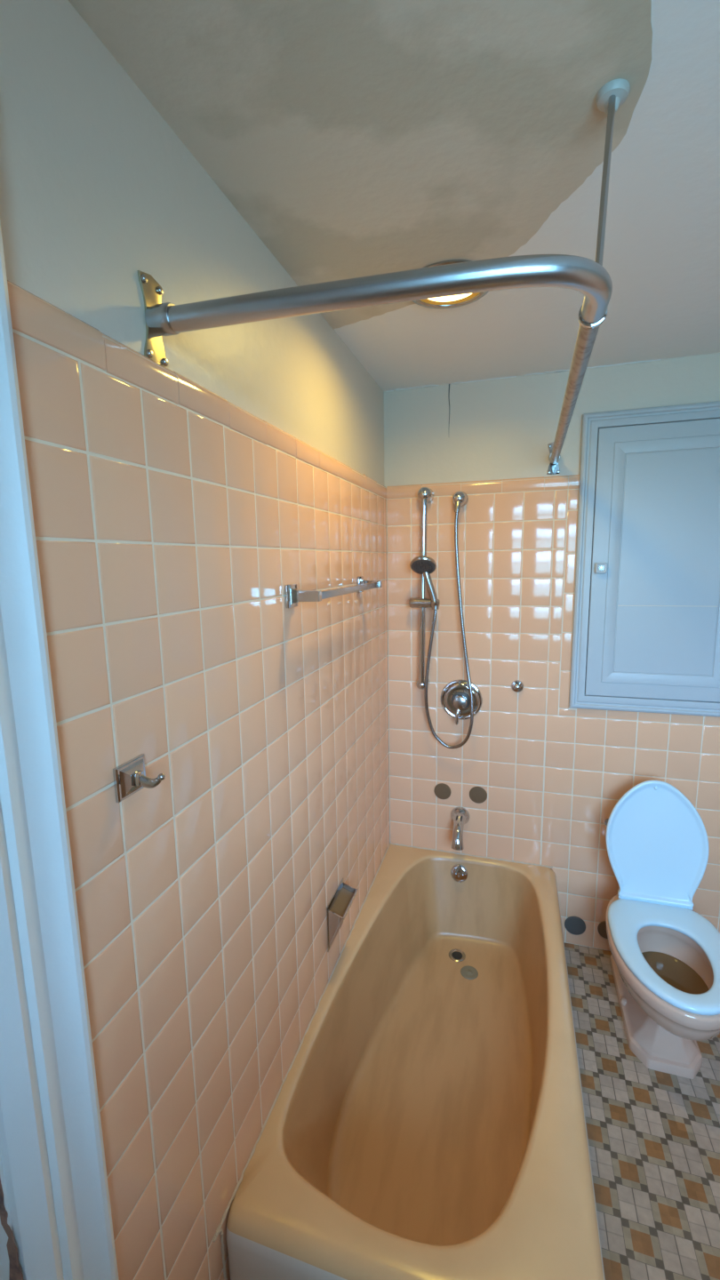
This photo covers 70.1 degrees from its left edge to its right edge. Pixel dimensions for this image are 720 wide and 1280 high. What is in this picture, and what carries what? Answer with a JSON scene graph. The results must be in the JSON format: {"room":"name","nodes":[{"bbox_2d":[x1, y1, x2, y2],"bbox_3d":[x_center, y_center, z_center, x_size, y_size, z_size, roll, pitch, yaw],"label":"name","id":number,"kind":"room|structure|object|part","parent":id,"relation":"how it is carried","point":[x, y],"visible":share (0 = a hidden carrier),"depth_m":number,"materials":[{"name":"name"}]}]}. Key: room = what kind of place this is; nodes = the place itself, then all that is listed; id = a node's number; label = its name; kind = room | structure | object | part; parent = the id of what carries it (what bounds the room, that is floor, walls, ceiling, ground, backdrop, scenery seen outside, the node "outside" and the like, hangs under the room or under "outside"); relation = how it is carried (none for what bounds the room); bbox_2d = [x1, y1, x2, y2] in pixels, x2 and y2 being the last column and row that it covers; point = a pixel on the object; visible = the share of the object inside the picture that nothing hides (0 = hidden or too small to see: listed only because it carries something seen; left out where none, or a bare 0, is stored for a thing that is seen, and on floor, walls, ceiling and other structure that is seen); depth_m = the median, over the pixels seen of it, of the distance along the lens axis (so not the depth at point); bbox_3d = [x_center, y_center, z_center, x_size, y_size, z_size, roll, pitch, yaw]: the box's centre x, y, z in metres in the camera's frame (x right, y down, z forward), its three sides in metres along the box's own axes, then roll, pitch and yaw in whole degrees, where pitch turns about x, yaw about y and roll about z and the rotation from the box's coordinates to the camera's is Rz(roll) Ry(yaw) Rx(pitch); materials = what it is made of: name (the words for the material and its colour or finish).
{"room":"bathroom","nodes":[
{"label":"bathroom","id":0,"kind":"room"},
{"bbox_2d":[0,0,390,1279],"bbox_3d":[-0.331,0.339,0.950,0.122,2.293,2.762,2,9,17],"label":"wall","id":1,"kind":"structure","parent":0,"point":[175,506],"depth_m":0.85,"materials":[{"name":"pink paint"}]},
{"bbox_2d":[0,1151,23,1279],"bbox_3d":[-0.551,0.595,0.250,0.119,2.008,0.733,2,9,17],"label":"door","id":2,"kind":"structure","parent":1,"relation":"in","point":[10,1269],"depth_m":0.59,"materials":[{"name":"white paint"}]},
{"bbox_2d":[0,222,119,1279],"bbox_3d":[-0.492,0.544,0.219,0.031,2.116,0.941,2,9,17],"label":"trim","id":3,"kind":"structure","parent":1,"relation":"attached to","point":[52,1146],"depth_m":0.58,"materials":[{"name":"white paint"}]},
{"bbox_2d":[112,753,165,802],"bbox_3d":[-0.304,0.197,0.725,0.054,0.049,0.057,2,9,17],"label":"robe hook","id":4,"kind":"object","parent":1,"relation":"attached to","point":[130,777],"visible":1,"depth_m":0.72,"materials":[{"name":"silver metal"}]},
{"bbox_3d":[-0.324,0.197,0.731,0.012,0.049,0.057,2,9,17],"label":"plate","id":5,"kind":"part","parent":4,"relation":"part of","materials":[{"name":"silver metal"}]},
{"bbox_3d":[-0.314,0.196,0.728,0.011,0.020,0.014,2,9,17],"label":"stem","id":6,"kind":"part","parent":4,"relation":"part of","materials":[{"name":"silver metal"}]},
{"bbox_3d":[-0.296,0.199,0.727,0.041,0.024,0.010,0,9,5],"label":"arm","id":7,"kind":"part","parent":4,"relation":"part of","materials":[{"name":"silver metal"}]},
{"bbox_2d":[212,844,390,1279],"bbox_3d":[-0.070,1.205,1.687,0.010,0.340,1.439,2,9,17],"label":"trim","id":8,"kind":"structure","parent":1,"relation":"attached to","point":[220,1231],"depth_m":1.19,"materials":[{"name":"beige"}]},
{"bbox_2d":[285,576,382,608],"bbox_3d":[-0.048,-0.148,1.494,0.080,0.056,0.626,2,9,17],"label":"towel bar","id":9,"kind":"object","parent":1,"relation":"attached to","point":[293,596],"visible":1,"depth_m":1.24,"materials":[{"name":"silver metal"}]},
{"bbox_3d":[-0.164,-0.106,1.234,0.010,0.056,0.056,2,9,17],"label":"post plate","id":10,"kind":"part","parent":9,"relation":"part of","materials":[{"name":"silver metal"}]},
{"bbox_3d":[-0.127,-0.105,1.223,0.071,0.038,0.034,2,9,17],"label":"post","id":11,"kind":"part","parent":9,"relation":"part of","materials":[{"name":"silver metal"}]},
{"bbox_3d":[0.001,-0.192,1.773,0.010,0.056,0.056,2,9,17],"label":"post plate","id":12,"kind":"part","parent":9,"relation":"part of","materials":[{"name":"silver metal"}]},
{"bbox_3d":[0.038,-0.191,1.762,0.071,0.038,0.034,2,9,17],"label":"post","id":13,"kind":"part","parent":9,"relation":"part of","materials":[{"name":"silver metal"}]},
{"bbox_2d":[326,878,358,951],"bbox_3d":[-0.052,0.870,1.621,0.055,0.150,0.154,2,9,17],"label":"soap dish","id":14,"kind":"object","parent":1,"relation":"attached to","point":[340,904],"visible":1,"depth_m":1.58,"materials":[{"name":"silver metal"}]},
{"bbox_3d":[-0.077,0.869,1.628,0.004,0.150,0.154,2,9,17],"label":"plate","id":15,"kind":"part","parent":14,"relation":"part of","materials":[{"name":"silver metal"}]},
{"bbox_3d":[-0.057,0.864,1.621,0.038,0.085,0.133,2,9,17],"label":"dish","id":16,"kind":"part","parent":14,"relation":"part of","materials":[{"name":"brown"}]},
{"bbox_2d":[137,78,630,474],"bbox_3d":[0.399,-0.675,1.152,0.556,0.373,1.599,7,12,41],"label":"shower curtain rod","id":17,"kind":"object","parent":1,"relation":"attached to","point":[585,276],"visible":1,"depth_m":0.70,"materials":[{"name":"silver metal"}]},
{"bbox_2d":[144,302,179,336],"bbox_3d":[-0.291,-0.476,0.763,0.037,0.041,0.041,2,9,17],"label":"socket","id":18,"kind":"object","parent":17,"relation":"attached to","point":[161,320],"depth_m":0.75,"materials":[{"name":"silver metal"}]},
{"bbox_3d":[0.030,-0.471,0.705,0.664,0.034,0.144,-1,9,1],"label":"bent rod","id":19,"kind":"part","parent":17,"relation":"part of","materials":[{"name":"silver metal"}]},
{"bbox_3d":[0.533,-0.577,1.331,0.029,0.029,1.229,2,9,18],"label":"straight rod","id":20,"kind":"part","parent":17,"relation":"part of","materials":[{"name":"metal"}]},
{"bbox_3d":[0.370,-0.789,0.753,0.046,0.026,0.046,2,9,17],"label":"ceiling plate","id":21,"kind":"part","parent":17,"relation":"part of","materials":[{"name":"grey metal"}]},
{"bbox_2d":[68,0,719,391],"bbox_3d":[0.634,-0.811,0.454,2.190,0.102,3.030,2,9,17],"label":"ceiling","id":22,"kind":"structure","parent":0,"point":[354,139],"depth_m":0.84,"materials":[{"name":"white paint"}]},
{"bbox_2d":[411,259,487,309],"bbox_3d":[0.220,-0.873,1.269,0.217,0.011,0.217,2,9,17],"label":"recessed light","id":23,"kind":"object","parent":22,"relation":"in","point":[462,300],"visible":0.27,"depth_m":1.33,"materials":[{"name":"silver metal"}]},
{"bbox_2d":[383,352,719,951],"bbox_3d":[1.069,0.151,2.007,1.962,2.293,0.132,2,9,17],"label":"wall","id":24,"kind":"structure","parent":0,"point":[551,772],"depth_m":2.05,"materials":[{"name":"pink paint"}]},
{"bbox_2d":[408,487,439,689],"bbox_3d":[0.265,-0.197,2.081,0.126,0.824,0.094,2,9,17],"label":"shower rail","id":25,"kind":"object","parent":24,"relation":"attached to","point":[426,495],"visible":0.91,"depth_m":2.06,"materials":[{"name":"silver metal"}]},
{"bbox_3d":[0.263,0.183,2.155,0.049,0.049,0.070,2,9,17],"label":"rail mount","id":26,"kind":"part","parent":25,"relation":"part of","materials":[{"name":"silver metal"}]},
{"bbox_2d":[409,555,439,609],"bbox_3d":[0.251,-0.223,2.013,0.106,0.214,0.096,2,9,17],"label":"shower","id":27,"kind":"object","parent":25,"relation":"attached to","point":[425,565],"visible":0.98,"depth_m":2.00,"materials":[{"name":"silver metal"}]},
{"bbox_3d":[0.273,-0.219,2.034,0.078,0.199,0.040,-4,9,-17],"label":"handle","id":28,"kind":"part","parent":27,"relation":"part of","materials":[{"name":"silver metal"}]},
{"bbox_3d":[0.258,-0.576,2.032,0.061,0.061,0.075,2,9,17],"label":"rail mount","id":29,"kind":"part","parent":25,"relation":"part of","materials":[{"name":"silver metal"}]},
{"bbox_2d":[430,599,439,607],"bbox_3d":[0.300,-0.146,2.050,0.038,0.037,0.040,2,9,17],"label":"holder","id":30,"kind":"object","parent":25,"relation":"on","point":[432,604],"depth_m":2.04,"materials":[{"name":"silver metal"}]},
{"bbox_2d":[434,783,450,799],"bbox_3d":[0.360,0.660,2.235,0.073,0.073,0.006,2,9,17],"label":"cover","id":31,"kind":"object","parent":24,"relation":"attached to","point":[442,790],"visible":1,"depth_m":2.23,"materials":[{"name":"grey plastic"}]},
{"bbox_2d":[450,806,469,850],"bbox_3d":[0.414,0.794,2.161,0.082,0.121,0.155,2,9,17],"label":"tub spout","id":32,"kind":"object","parent":24,"relation":"attached to","point":[460,816],"visible":1,"depth_m":2.14,"materials":[{"name":"silver metal"}]},
{"bbox_3d":[0.411,0.803,2.149,0.055,0.106,0.129,2,9,17],"label":"spout","id":33,"kind":"part","parent":32,"relation":"part of","materials":[{"name":"silver metal"}]},
{"bbox_2d":[452,491,468,512],"bbox_3d":[0.388,-0.540,2.001,0.062,0.086,0.069,2,9,17],"label":"outlet","id":34,"kind":"object","parent":24,"relation":"attached to","point":[460,499],"visible":1,"depth_m":1.98,"materials":[{"name":"silver metal"}]},
{"bbox_2d":[424,512,473,748],"bbox_3d":[0.361,-0.021,2.058,0.203,0.966,0.040,2,9,21],"label":"shower hose","id":35,"kind":"object","parent":34,"relation":"hanging from","point":[434,733],"visible":1,"depth_m":2.05,"materials":[{"name":"silver metal"}]},
{"bbox_2d":[440,680,482,724],"bbox_3d":[0.415,0.256,2.118,0.173,0.174,0.072,2,9,17],"label":"shower valve","id":36,"kind":"object","parent":24,"relation":"attached to","point":[455,699],"visible":0.94,"depth_m":2.13,"materials":[{"name":"silver metal"}]},
{"bbox_3d":[0.402,0.310,2.108,0.030,0.071,0.017,-9,12,-42],"label":"lever","id":37,"kind":"part","parent":36,"relation":"part of","materials":[{"name":"silver metal"}]},
{"bbox_2d":[392,843,552,868],"bbox_3d":[0.476,0.943,2.247,0.692,0.013,0.011,2,9,17],"label":"trim","id":38,"kind":"structure","parent":24,"relation":"attached to","point":[549,867],"depth_m":2.23,"materials":[{"name":"beige"}]},
{"bbox_2d":[469,786,487,803],"bbox_3d":[0.504,0.662,2.191,0.075,0.075,0.006,2,9,17],"label":"cover","id":39,"kind":"object","parent":24,"relation":"attached to","point":[478,795],"visible":1,"depth_m":2.19,"materials":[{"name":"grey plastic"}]},
{"bbox_2d":[511,680,523,692],"bbox_3d":[0.633,0.189,2.064,0.050,0.050,0.027,2,9,17],"label":"plug","id":40,"kind":"object","parent":24,"relation":"attached to","point":[517,686],"visible":1,"depth_m":2.06,"materials":[{"name":"silver metal"}]},
{"bbox_2d":[564,916,585,935],"bbox_3d":[0.904,1.200,2.154,0.084,0.084,0.006,2,9,17],"label":"cover","id":41,"kind":"object","parent":24,"relation":"attached to","point":[575,925],"visible":1,"depth_m":2.15,"materials":[{"name":"grey plastic"}]},
{"bbox_2d":[597,920,607,938],"bbox_3d":[1.024,1.199,2.117,0.080,0.080,0.006,2,9,17],"label":"cover","id":42,"kind":"object","parent":24,"relation":"attached to","point":[602,926],"visible":0.38,"depth_m":2.12,"materials":[{"name":"brown plastic"}]},
{"bbox_2d":[568,400,719,717],"bbox_3d":[1.115,-0.266,1.845,0.627,1.098,0.050,2,9,17],"label":"upper cabinet","id":43,"kind":"object","parent":24,"relation":"attached to","point":[646,623],"visible":1,"depth_m":1.86,"materials":[{"name":"grey paint"}]},
{"bbox_3d":[0.893,-0.267,1.900,0.039,0.039,0.026,2,9,17],"label":"door knob","id":44,"kind":"part","parent":43,"relation":"part of","materials":[{"name":"blue plastic"}]},
{"bbox_2d":[564,942,719,1279],"bbox_3d":[0.675,1.552,0.819,2.190,0.100,3.030,2,9,17],"label":"floor","id":45,"kind":"structure","parent":0,"point":[653,1136],"depth_m":1.43,"materials":[{"name":"tile"}]},
{"bbox_2d":[225,843,605,1279],"bbox_3d":[0.277,1.217,1.601,0.714,0.338,1.420,2,9,17],"label":"bathtub","id":46,"kind":"object","parent":45,"relation":"on","point":[428,1120],"visible":1,"depth_m":1.42,"materials":[{"name":"beige ceramic"}]},
{"bbox_3d":[0.431,1.011,2.223,0.073,0.073,0.037,2,9,17],"label":"overflow plate","id":47,"kind":"part","parent":46,"relation":"part of","materials":[{"name":"silver metal"}]},
{"bbox_2d":[460,965,478,979],"bbox_3d":[0.426,1.295,1.999,0.067,0.006,0.067,2,9,17],"label":"drain stopper","id":48,"kind":"object","parent":46,"relation":"in","point":[469,972],"visible":1,"depth_m":1.99,"materials":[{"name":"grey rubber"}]},
{"bbox_2d":[605,780,719,1079],"bbox_3d":[1.022,0.945,1.716,0.354,0.814,0.665,2,9,17],"label":"toilet","id":49,"kind":"object","parent":45,"relation":"on","point":[665,956],"visible":1,"depth_m":1.77,"materials":[{"name":"white ceramic"}]},
{"bbox_3d":[1.070,0.726,1.854,0.331,0.424,0.108,2,9,17],"label":"lid","id":50,"kind":"part","parent":49,"relation":"part of","materials":[{"name":"blue plastic"}]},
{"bbox_3d":[1.010,1.113,1.693,0.354,0.243,0.562,2,9,17],"label":"bowl","id":51,"kind":"part","parent":49,"relation":"part of","materials":[{"name":"beige ceramic"}]},
{"bbox_3d":[0.996,0.987,1.636,0.346,0.021,0.476,2,9,17],"label":"seat","id":52,"kind":"part","parent":49,"relation":"part of","materials":[{"name":"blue plastic"}]}
]}

